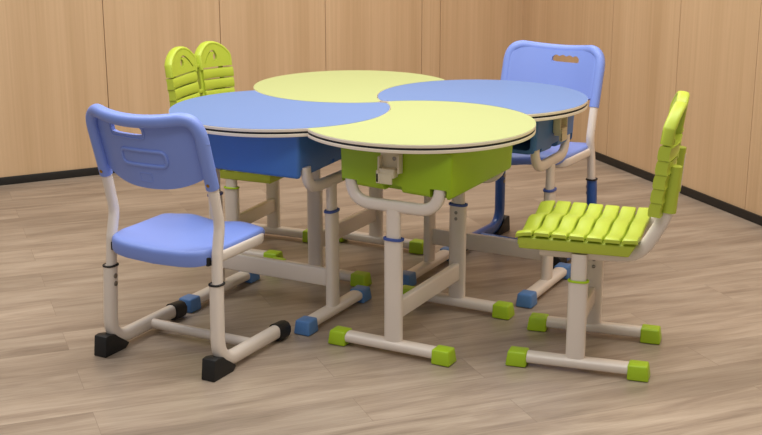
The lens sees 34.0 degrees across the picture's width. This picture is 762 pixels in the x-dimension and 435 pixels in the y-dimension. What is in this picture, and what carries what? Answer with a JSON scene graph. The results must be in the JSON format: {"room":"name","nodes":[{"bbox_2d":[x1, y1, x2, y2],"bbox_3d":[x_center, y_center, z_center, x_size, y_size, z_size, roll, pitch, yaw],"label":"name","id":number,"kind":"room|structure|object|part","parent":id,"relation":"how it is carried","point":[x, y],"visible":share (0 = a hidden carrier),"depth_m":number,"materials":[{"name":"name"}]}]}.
{"room":"classroom","nodes":[
{"label":"classroom","id":0,"kind":"room"},
{"bbox_2d":[0,0,522,176],"bbox_3d":[-1.859,-1.521,6.255,6.220,2.750,0.048,-8,17,-27],"label":"wall","id":1,"kind":"structure","parent":0,"point":[59,59],"depth_m":6.79,"materials":[{"name":"brown wood"}]},
{"bbox_2d":[0,167,114,185],"bbox_3d":[-1.858,-0.206,6.582,6.188,0.042,0.012,-8,17,-27],"label":"baseboard","id":2,"kind":"structure","parent":1,"relation":"attached to","point":[55,175],"depth_m":6.62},
{"bbox_2d":[0,158,761,434],"bbox_3d":[-0.749,0.600,3.816,6.972,0.050,6.165,-8,17,-27],"label":"floor","id":3,"kind":"structure","parent":0,"point":[701,282],"depth_m":4.36,"materials":[{"name":"wood"}]},
{"bbox_2d":[86,104,290,381],"bbox_3d":[-0.657,0.032,4.149,0.500,0.868,0.520,8,17,27],"label":"chair","id":4,"kind":"object","parent":3,"relation":"on","point":[172,150],"visible":1,"depth_m":4.01,"materials":[{"name":"blue plastic"}]},
{"bbox_3d":[-0.909,-0.051,4.111,0.038,0.541,0.109,8,17,27],"label":"post","id":5,"kind":"part","parent":4,"relation":"part of","materials":[{"name":"white metal"}]},
{"bbox_3d":[-0.832,0.260,4.356,0.049,0.294,0.400,8,17,27],"label":"sled leg","id":6,"kind":"part","parent":4,"relation":"part of","materials":[{"name":"white metal"}]},
{"bbox_3d":[-0.742,-0.216,3.916,0.470,0.264,0.159,8,17,27],"label":"backrest","id":7,"kind":"part","parent":4,"relation":"part of","materials":[{"name":"plastic"}]},
{"bbox_3d":[-0.644,0.069,4.184,0.424,0.074,0.393,8,17,27],"label":"seat","id":8,"kind":"part","parent":4,"relation":"part of","materials":[{"name":"plastic"}]},
{"bbox_3d":[-0.529,0.003,3.915,0.038,0.541,0.109,8,17,27],"label":"post","id":9,"kind":"part","parent":4,"relation":"part of","materials":[{"name":"white metal"}]},
{"bbox_3d":[-0.637,0.069,4.197,0.439,0.037,0.302,8,17,27],"label":"seat rail","id":10,"kind":"part","parent":4,"relation":"part of","materials":[{"name":"white metal"}]},
{"bbox_3d":[-0.443,0.315,4.156,0.049,0.294,0.400,8,17,27],"label":"sled leg","id":11,"kind":"part","parent":4,"relation":"part of","materials":[{"name":"white metal"}]},
{"bbox_2d":[164,41,307,257],"bbox_3d":[-0.589,-0.296,5.334,0.532,0.871,0.421,7,17,23],"label":"chair","id":12,"kind":"object","parent":3,"relation":"on","point":[182,84],"visible":0.38,"depth_m":5.33,"materials":[{"name":"plastic"}]},
{"bbox_3d":[-0.776,-0.569,5.344,0.095,0.349,0.421,9,18,29],"label":"backrest","id":13,"kind":"part","parent":12,"relation":"part of","materials":[{"name":"plastic"}]},
{"bbox_3d":[-0.623,0.003,5.231,0.063,0.264,0.037,7,17,23],"label":"leg","id":14,"kind":"part","parent":12,"relation":"part of","materials":[{"name":"white metal"}]},
{"bbox_3d":[-0.480,-0.084,5.545,0.063,0.264,0.037,7,17,23],"label":"leg","id":15,"kind":"part","parent":12,"relation":"part of","materials":[{"name":"white metal"}]},
{"bbox_2d":[169,90,389,335],"bbox_3d":[-0.397,-0.023,4.569,0.800,0.749,0.669,8,17,27],"label":"student desk","id":16,"kind":"object","parent":3,"relation":"on","point":[252,131],"visible":0.82,"depth_m":4.44,"materials":[{"name":"blue laminate"}]},
{"bbox_3d":[-0.625,0.086,4.750,0.037,0.358,0.064,8,17,27],"label":"leg","id":17,"kind":"part","parent":16,"relation":"part of","materials":[{"name":"white metal"}]},
{"bbox_3d":[-0.180,-0.163,4.432,0.033,0.104,0.369,8,17,27],"label":"support arm","id":18,"kind":"part","parent":16,"relation":"part of"},
{"bbox_3d":[-0.176,0.149,4.518,0.037,0.358,0.064,8,17,27],"label":"leg","id":19,"kind":"part","parent":16,"relation":"part of","materials":[{"name":"white metal"}]},
{"bbox_2d":[254,70,443,286],"bbox_3d":[-0.168,-0.178,5.133,0.669,0.749,0.800,8,17,27],"label":"student desk","id":20,"kind":"object","parent":3,"relation":"on","point":[341,86],"visible":0.4,"depth_m":5.02,"materials":[{"name":"yellow laminate"}]},
{"bbox_3d":[-0.262,0.028,4.960,0.064,0.358,0.037,8,17,27],"label":"leg","id":21,"kind":"part","parent":20,"relation":"part of","materials":[{"name":"white metal"}]},
{"bbox_3d":[-0.021,-0.091,5.393,0.064,0.358,0.037,8,17,27],"label":"leg","id":22,"kind":"part","parent":20,"relation":"part of","materials":[{"name":"white metal"}]},
{"bbox_2d":[308,101,535,366],"bbox_3d":[0.188,0.037,4.347,0.669,0.749,0.800,8,17,27],"label":"student desk","id":23,"kind":"object","parent":3,"relation":"on","point":[438,150],"visible":0.99,"depth_m":4.13,"materials":[{"name":"yellow laminate"}]},
{"bbox_3d":[0.042,0.245,4.168,0.064,0.358,0.037,8,17,27],"label":"leg","id":24,"kind":"part","parent":23,"relation":"part of","materials":[{"name":"white metal"}]},
{"bbox_3d":[0.045,-0.067,4.084,0.369,0.104,0.033,8,17,27],"label":"support arm","id":25,"kind":"part","parent":23,"relation":"part of"},
{"bbox_3d":[0.282,0.126,4.601,0.064,0.358,0.037,8,17,27],"label":"leg","id":26,"kind":"part","parent":23,"relation":"part of","materials":[{"name":"white metal"}]},
{"bbox_3d":[0.282,-0.185,4.511,0.369,0.104,0.033,8,17,27],"label":"support arm","id":27,"kind":"part","parent":23,"relation":"part of"},
{"bbox_2d":[378,79,587,308],"bbox_3d":[0.418,-0.118,4.912,0.800,0.749,0.669,8,17,27],"label":"student desk","id":28,"kind":"object","parent":3,"relation":"on","point":[553,108],"visible":0.64,"depth_m":4.81,"materials":[{"name":"blue laminate"}]},
{"bbox_3d":[0.197,0.005,5.043,0.037,0.358,0.064,8,17,27],"label":"leg","id":29,"kind":"part","parent":28,"relation":"part of","materials":[{"name":"white metal"}]},
{"bbox_3d":[0.646,0.068,4.811,0.037,0.358,0.064,8,17,27],"label":"leg","id":30,"kind":"part","parent":28,"relation":"part of","materials":[{"name":"white metal"}]},
{"bbox_3d":[0.644,-0.245,4.729,0.033,0.104,0.369,8,17,27],"label":"support arm","id":31,"kind":"part","parent":28,"relation":"part of"},
{"bbox_2d":[466,40,604,268],"bbox_3d":[0.654,-0.289,5.313,0.500,0.868,0.520,9,18,30],"label":"chair","id":32,"kind":"object","parent":3,"relation":"on","point":[524,60],"visible":0.67,"depth_m":5.35,"materials":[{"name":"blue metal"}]},
{"bbox_3d":[0.445,-0.046,5.461,0.049,0.296,0.400,9,18,30],"label":"sled leg","id":33,"kind":"part","parent":32,"relation":"part of","materials":[{"name":"blue metal"}]},
{"bbox_3d":[0.640,-0.282,5.291,0.424,0.074,0.393,9,18,30],"label":"seat","id":34,"kind":"part","parent":32,"relation":"part of","materials":[{"name":"plastic"}]},
{"bbox_3d":[0.747,-0.621,5.382,0.470,0.264,0.159,9,18,30],"label":"backrest","id":35,"kind":"part","parent":32,"relation":"part of","materials":[{"name":"plastic"}]},
{"bbox_3d":[0.632,-0.275,5.279,0.439,0.037,0.302,9,18,30],"label":"seat rail","id":36,"kind":"part","parent":32,"relation":"part of","materials":[{"name":"white metal"}]},
{"bbox_3d":[0.821,0.014,5.242,0.049,0.296,0.400,9,18,30],"label":"sled leg","id":37,"kind":"part","parent":32,"relation":"part of","materials":[{"name":"blue metal"}]},
{"bbox_3d":[0.906,-0.377,5.289,0.038,0.539,0.109,9,18,30],"label":"post","id":38,"kind":"part","parent":32,"relation":"part of","materials":[{"name":"white metal"}]},
{"bbox_2d":[505,91,689,381],"bbox_3d":[0.722,0.030,4.106,0.525,0.891,0.420,5,16,18],"label":"chair","id":39,"kind":"object","parent":3,"relation":"on","point":[590,237],"visible":1,"depth_m":4.01,"materials":[{"name":"plastic"}]},
{"bbox_3d":[0.633,0.331,4.030,0.063,0.264,0.037,5,16,18],"label":"leg","id":40,"kind":"part","parent":39,"relation":"part of","materials":[{"name":"white metal"}]},
{"bbox_3d":[0.679,0.021,4.119,0.386,0.042,0.418,5,16,18],"label":"seat","id":41,"kind":"part","parent":39,"relation":"part of","materials":[{"name":"plastic"}]},
{"bbox_3d":[0.742,0.243,4.349,0.063,0.264,0.037,5,16,18],"label":"leg","id":42,"kind":"part","parent":39,"relation":"part of","materials":[{"name":"white metal"}]},
{"bbox_3d":[0.717,-0.009,3.936,0.424,0.305,0.033,5,16,16],"label":"post","id":43,"kind":"part","parent":39,"relation":"part of","materials":[{"name":"white metal"}]},
{"bbox_3d":[0.802,-0.083,4.203,0.424,0.305,0.033,5,16,16],"label":"post","id":44,"kind":"part","parent":39,"relation":"part of","materials":[{"name":"white metal"}]},
{"bbox_3d":[0.921,-0.214,3.971,0.095,0.349,0.421,4,16,15],"label":"backrest","id":45,"kind":"part","parent":39,"relation":"part of","materials":[{"name":"plastic"}]},
{"bbox_2d":[522,0,761,215],"bbox_3d":[2.006,-1.137,4.843,0.047,2.750,6.210,-6,16,-20],"label":"wall","id":46,"kind":"structure","parent":0,"point":[653,50],"depth_m":6.28,"materials":[{"name":"brown wood"}]},
{"bbox_2d":[595,151,761,225],"bbox_3d":[1.982,0.172,5.188,0.014,0.042,6.200,-6,16,-20],"label":"baseboard","id":47,"kind":"structure","parent":46,"relation":"attached to","point":[747,215],"depth_m":6.22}
]}

